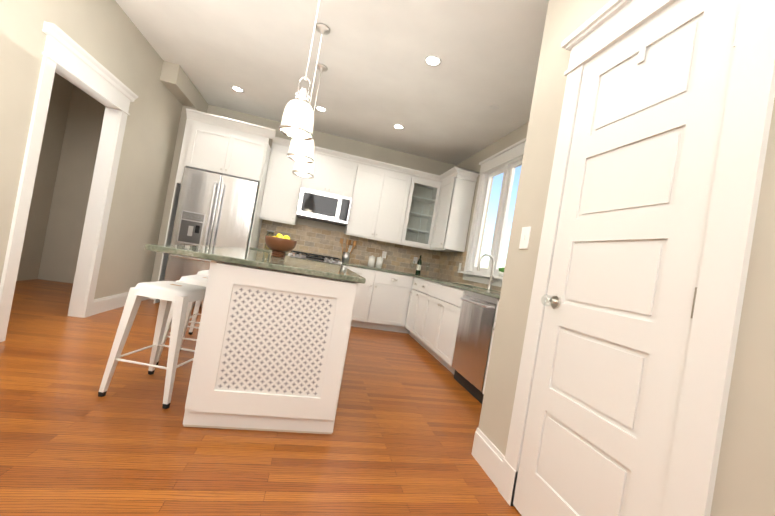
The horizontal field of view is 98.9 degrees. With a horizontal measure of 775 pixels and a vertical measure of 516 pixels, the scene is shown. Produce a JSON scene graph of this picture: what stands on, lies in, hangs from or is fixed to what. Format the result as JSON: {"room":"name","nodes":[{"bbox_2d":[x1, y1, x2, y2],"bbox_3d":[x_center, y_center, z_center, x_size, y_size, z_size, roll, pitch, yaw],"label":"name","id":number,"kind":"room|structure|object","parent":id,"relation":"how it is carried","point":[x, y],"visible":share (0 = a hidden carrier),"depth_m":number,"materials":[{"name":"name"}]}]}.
{"room":"kitchen","nodes":[
{"label":"kitchen","id":0,"kind":"room"},
{"bbox_2d":[16,72,72,280],"bbox_3d":[-3.864,-1.074,1.249,0.100,2.890,7.020,10,-1,-12],"label":"wall","id":1,"kind":"structure","parent":0,"point":[45,181],"depth_m":4.37,"materials":[{"name":"paint"}]},
{"bbox_2d":[0,0,207,298],"bbox_3d":[-2.329,-0.808,1.589,0.290,2.890,7.020,10,-1,-12],"label":"wall","id":2,"kind":"structure","parent":0,"point":[108,36],"depth_m":3.38,"materials":[{"name":"paint"}]},
{"bbox_2d":[0,21,137,341],"bbox_3d":[-2.700,-0.534,2.804,0.185,2.260,1.110,10,-1,-12],"label":"door frame","id":3,"kind":"structure","parent":2,"relation":"attached to","point":[68,58],"depth_m":2.81,"materials":[{"name":"white wood"}]},
{"bbox_2d":[91,292,152,315],"bbox_3d":[-3.066,0.486,3.884,0.040,0.157,1.200,10,-1,-12],"label":"baseboard","id":4,"kind":"structure","parent":2,"relation":"attached to","point":[100,305],"depth_m":3.59,"materials":[{"name":"white wood"}]},
{"bbox_2d":[38,85,455,282],"bbox_3d":[-1.754,-0.658,5.234,6.000,2.890,0.150,10,-1,-12],"label":"wall","id":5,"kind":"structure","parent":0,"point":[71,193],"depth_m":4.60,"materials":[{"name":"paint"}]},
{"bbox_2d":[259,137,438,249],"bbox_3d":[-0.353,-0.915,5.233,2.971,1.195,0.418,10,-1,-12],"label":"upper cabinet","id":6,"kind":"object","parent":5,"relation":"attached to","point":[396,204],"depth_m":5.10,"materials":[{"name":"white wood"}]},
{"bbox_2d":[296,187,351,225],"bbox_3d":[-0.975,-0.772,5.113,0.754,0.412,0.392,10,-1,-12],"label":"over-the-range microwave","id":7,"kind":"object","parent":6,"relation":"attached to","point":[320,206],"visible":1,"depth_m":4.93,"materials":[{"name":"grey metal"}]},
{"bbox_2d":[258,219,441,276],"bbox_3d":[-0.531,-0.144,5.430,2.970,0.469,0.007,10,-1,-12],"label":"tile backsplash","id":8,"kind":"structure","parent":5,"relation":"attached to","point":[326,242],"depth_m":5.43,"materials":[{"name":"tile"}]},
{"bbox_2d":[348,245,461,270],"bbox_3d":[0.452,0.015,4.071,1.606,0.120,3.071,10,-1,-12],"label":"outlet plates","id":9,"kind":"object","parent":8,"relation":"attached to","point":[384,253],"visible":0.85,"depth_m":5.52,"materials":[{"name":"white plastic"}]},
{"bbox_2d":[0,279,521,515],"bbox_3d":[-1.278,0.881,1.881,6.000,0.080,7.070,10,-1,-12],"label":"floor","id":10,"kind":"structure","parent":0,"point":[399,441],"depth_m":1.69,"materials":[{"name":"brown wood"}]},
{"bbox_2d":[98,281,205,408],"bbox_3d":[-1.378,0.493,2.071,0.412,0.657,0.414,10,-1,2],"label":"stool","id":11,"kind":"object","parent":10,"relation":"on","point":[180,295],"visible":0.81,"depth_m":1.91,"materials":[{"name":"white metal"}]},
{"bbox_2d":[156,275,207,364],"bbox_3d":[-1.482,0.483,2.631,0.432,0.657,0.433,10,-1,-12],"label":"stool","id":12,"kind":"object","parent":10,"relation":"on","point":[199,280],"visible":0.33,"depth_m":2.48,"materials":[{"name":"white metal"}]},
{"bbox_2d":[188,270,208,334],"bbox_3d":[-1.648,0.462,3.127,0.412,0.657,0.414,10,-1,-16],"label":"stool","id":13,"kind":"object","parent":10,"relation":"on","point":[197,303],"visible":0.17,"depth_m":3.22,"materials":[{"name":"white metal"}]},
{"bbox_2d":[164,167,258,305],"bbox_3d":[-2.380,-0.221,4.624,0.904,1.802,0.734,10,-1,-12],"label":"refrigerator","id":14,"kind":"object","parent":10,"relation":"on","point":[215,209],"visible":0.65,"depth_m":4.31,"materials":[{"name":"grey metal"}]},
{"bbox_2d":[154,108,275,302],"bbox_3d":[-2.323,-0.580,4.667,1.099,2.530,0.711,10,-1,-12],"label":"tall cabinet","id":15,"kind":"object","parent":10,"relation":"on","point":[223,145],"visible":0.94,"depth_m":4.38,"materials":[{"name":"white wood"}]},
{"bbox_2d":[145,244,365,433],"bbox_3d":[-0.928,0.450,2.654,1.100,0.910,1.910,10,-1,-12],"label":"kitchen island","id":16,"kind":"object","parent":10,"relation":"on","point":[271,343],"visible":1,"depth_m":1.78,"materials":[{"name":"white wood"}]},
{"bbox_2d":[265,233,296,257],"bbox_3d":[-0.889,-0.105,2.747,0.256,0.197,0.256,10,-1,-12],"label":"fruit bowl","id":17,"kind":"object","parent":16,"relation":"on","point":[279,245],"visible":1,"depth_m":2.67,"materials":[{"name":"brown wood"}]},
{"bbox_2d":[288,250,341,264],"bbox_3d":[-1.142,0.410,4.941,0.752,0.940,0.689,10,-1,-12],"label":"range","id":18,"kind":"object","parent":10,"relation":"on","point":[298,254],"visible":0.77,"depth_m":4.72,"materials":[{"name":"silver metal"}]},
{"bbox_2d":[342,265,413,332],"bbox_3d":[-0.577,0.560,5.103,2.976,0.879,0.652,10,-1,-12],"label":"base cabinet","id":19,"kind":"object","parent":10,"relation":"on","point":[382,300],"visible":0.44,"depth_m":4.92,"materials":[{"name":"white wood"}]},
{"bbox_2d":[250,247,288,255],"bbox_3d":[-1.693,-0.095,4.853,0.503,0.030,0.637,10,-1,-12],"label":"countertop","id":20,"kind":"structure","parent":19,"relation":"on","point":[251,248],"depth_m":4.54,"materials":[{"name":"stone"}]},
{"bbox_2d":[264,230,273,249],"bbox_3d":[-1.783,-0.274,4.995,0.103,0.294,0.103,10,-1,-21],"label":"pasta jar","id":21,"kind":"object","parent":20,"relation":"on","point":[271,231],"depth_m":4.97,"materials":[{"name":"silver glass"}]},
{"bbox_2d":[342,262,410,275],"bbox_3d":[-0.213,0.161,5.181,1.043,0.030,0.637,10,-1,-12],"label":"countertop","id":22,"kind":"structure","parent":19,"relation":"on","point":[343,263],"depth_m":4.90,"materials":[{"name":"green stone"}]},
{"bbox_2d":[340,238,356,262],"bbox_3d":[-0.641,-0.110,5.207,0.260,0.360,0.134,10,-1,-12],"label":"utensil crock","id":23,"kind":"object","parent":22,"relation":"on","point":[345,256],"visible":0.96,"depth_m":5.18,"materials":[{"name":"brown wood"}]},
{"bbox_2d":[368,255,375,266],"bbox_3d":[-0.255,0.046,5.325,0.108,0.184,0.107,10,-1,-12],"label":"ceramic canister","id":24,"kind":"object","parent":22,"relation":"on","point":[371,261],"depth_m":5.28,"materials":[{"name":"white ceramic"}]},
{"bbox_2d":[375,257,382,267],"bbox_3d":[-0.130,0.068,5.353,0.108,0.184,0.107,10,-1,-12],"label":"ceramic canister","id":25,"kind":"object","parent":22,"relation":"on","point":[379,261],"depth_m":5.31,"materials":[{"name":"white ceramic"}]},
{"bbox_2d":[411,273,500,298],"bbox_3d":[0.931,0.337,3.885,0.667,0.030,3.664,10,-1,-12],"label":"countertop","id":26,"kind":"structure","parent":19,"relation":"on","point":[482,290],"depth_m":3.74,"materials":[{"name":"green stone"}]},
{"bbox_2d":[415,255,421,274],"bbox_3d":[0.523,0.113,5.465,0.077,0.318,0.077,10,-1,-12],"label":"wine bottle","id":27,"kind":"object","parent":26,"relation":"on","point":[419,265],"visible":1,"depth_m":5.43,"materials":[{"name":"black glass"}]},
{"bbox_2d":[477,254,493,289],"bbox_3d":[1.124,0.150,3.760,0.214,0.396,0.101,10,-1,-12],"label":"faucet","id":28,"kind":"object","parent":26,"relation":"on","point":[489,286],"visible":1,"depth_m":3.78,"materials":[{"name":"silver metal"}]},
{"bbox_2d":[405,277,498,393],"bbox_3d":[0.926,0.794,3.583,0.652,0.879,3.053,10,-1,-12],"label":"base cabinet","id":29,"kind":"object","parent":10,"relation":"on","point":[433,317],"visible":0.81,"depth_m":3.86,"materials":[{"name":"white painted wood"},{"name":"brushed nickel"}]},
{"bbox_2d":[452,290,498,403],"bbox_3d":[1.015,0.802,3.044,0.656,0.876,0.602,10,-1,-12],"label":"dishwasher","id":30,"kind":"object","parent":10,"relation":"on","point":[473,340],"visible":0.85,"depth_m":2.94,"materials":[{"name":"grey metal"}]},
{"bbox_2d":[115,0,548,164],"bbox_3d":[-0.781,-2.047,1.923,6.000,0.080,7.070,10,-1,-12],"label":"ceiling","id":31,"kind":"structure","parent":0,"point":[379,78],"depth_m":3.24,"materials":[{"name":"paint"}]},
{"bbox_2d":[160,61,198,107],"bbox_3d":[-2.607,-2.167,4.190,0.170,0.230,0.680,10,-1,-12],"label":"chase","id":32,"kind":"object","parent":31,"relation":"attached to","point":[175,80],"visible":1,"depth_m":4.02,"materials":[{"name":"paint"}]},
{"bbox_2d":[231,86,243,92],"bbox_3d":[-1.919,-2.161,4.247,0.155,0.008,0.155,10,-1,-18],"label":"recessed light","id":33,"kind":"object","parent":31,"relation":"in","point":[236,88],"depth_m":4.24,"materials":[{"name":"white"}]},
{"bbox_2d":[278,0,319,140],"bbox_3d":[-0.512,-1.380,2.207,0.226,1.134,0.226,10,-1,-12],"label":"pendant light","id":34,"kind":"object","parent":31,"relation":"hanging from","point":[297,122],"visible":1,"depth_m":2.15,"materials":[{"name":"white glass"}]},
{"bbox_2d":[287,23,329,163],"bbox_3d":[-0.644,-1.394,2.812,0.226,1.134,0.226,10,-1,-12],"label":"pendant light","id":35,"kind":"object","parent":31,"relation":"hanging from","point":[301,151],"visible":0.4,"depth_m":2.76,"materials":[{"name":"white glass"}]},
{"bbox_2d":[292,63,327,177],"bbox_3d":[-0.773,-1.407,3.408,0.226,1.134,0.226,10,-1,-12],"label":"pendant light","id":36,"kind":"object","parent":31,"relation":"hanging from","point":[304,170],"visible":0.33,"depth_m":3.36,"materials":[{"name":"white glass"}]},
{"bbox_2d":[315,106,326,111],"bbox_3d":[-0.887,-1.984,4.415,0.155,0.008,0.155,10,-1,-18],"label":"recessed light","id":37,"kind":"object","parent":31,"relation":"in","point":[319,108],"depth_m":4.41,"materials":[{"name":"white"}]},
{"bbox_2d":[393,124,403,128],"bbox_3d":[0.151,-1.805,4.562,0.155,0.008,0.155,10,-1,-18],"label":"recessed light","id":38,"kind":"object","parent":31,"relation":"in","point":[397,126],"depth_m":4.55,"materials":[{"name":"white"}]},
{"bbox_2d":[424,55,440,65],"bbox_3d":[0.410,-1.784,3.002,0.155,0.008,0.155,9,-1,39],"label":"recessed light","id":39,"kind":"object","parent":31,"relation":"in","point":[431,60],"depth_m":3.00,"materials":[{"name":"white"}]},
{"bbox_2d":[456,122,528,290],"bbox_3d":[1.414,-0.137,4.005,0.150,2.890,3.920,10,-1,-12],"label":"wall","id":40,"kind":"structure","parent":0,"point":[501,144],"depth_m":4.71,"materials":[{"name":"paint"}]},
{"bbox_2d":[427,167,479,251],"bbox_3d":[0.990,-0.689,5.030,0.396,1.195,0.558,10,-1,-12],"label":"upper cabinet","id":41,"kind":"object","parent":40,"relation":"attached to","point":[454,196],"depth_m":4.85,"materials":[{"name":"white wood"}]},
{"bbox_2d":[438,251,500,290],"bbox_3d":[1.294,0.140,3.960,0.007,0.479,3.667,10,-1,-12],"label":"tile backsplash","id":42,"kind":"structure","parent":40,"relation":"attached to","point":[448,266],"depth_m":5.13,"materials":[{"name":"tile"}]},
{"bbox_2d":[458,138,525,286],"bbox_3d":[1.436,-0.508,3.868,0.210,1.705,1.900,10,-1,-12],"label":"window","id":43,"kind":"structure","parent":40,"relation":"in","point":[507,161],"depth_m":4.22,"materials":[{"name":"white wood"}]},
{"bbox_2d":[498,267,504,276],"bbox_3d":[1.294,0.158,3.723,0.100,0.108,0.167,10,-1,-12],"label":"pot","id":44,"kind":"object","parent":43,"relation":"on","point":[501,273],"visible":0.73,"depth_m":3.69,"materials":[{"name":"white ceramic"}]},
{"bbox_2d":[478,0,774,515],"bbox_3d":[1.134,-0.237,0.400,0.100,2.890,3.200,10,-1,-12],"label":"wall","id":45,"kind":"structure","parent":0,"point":[745,481],"depth_m":1.15,"materials":[{"name":"paint"}]},
{"bbox_2d":[472,428,504,487],"bbox_3d":[0.541,1.069,1.785,0.016,0.157,0.300,10,-1,-12],"label":"baseboard","id":46,"kind":"structure","parent":45,"relation":"attached to","point":[488,455],"depth_m":1.77,"materials":[{"name":"white wood"}]},
{"bbox_2d":[519,226,530,248],"bbox_3d":[0.744,-0.110,1.800,0.012,0.120,0.072,10,-1,-12],"label":"switch plate","id":47,"kind":"object","parent":45,"relation":"attached to","point":[525,238],"visible":1,"depth_m":1.79,"materials":[{"name":"white plastic"}]},
{"bbox_2d":[513,0,741,515],"bbox_3d":[0.804,0.116,1.241,0.105,2.084,0.624,10,-1,-12],"label":"pantry door","id":48,"kind":"structure","parent":45,"relation":"in","point":[601,420],"depth_m":1.18,"materials":[{"name":"white wood"}]},
{"bbox_2d":[498,0,774,515],"bbox_3d":[0.867,0.042,1.259,0.155,2.275,0.880,10,-1,-12],"label":"door frame","id":49,"kind":"structure","parent":45,"relation":"attached to","point":[700,421],"depth_m":0.92,"materials":[{"name":"white wood"}]}
]}

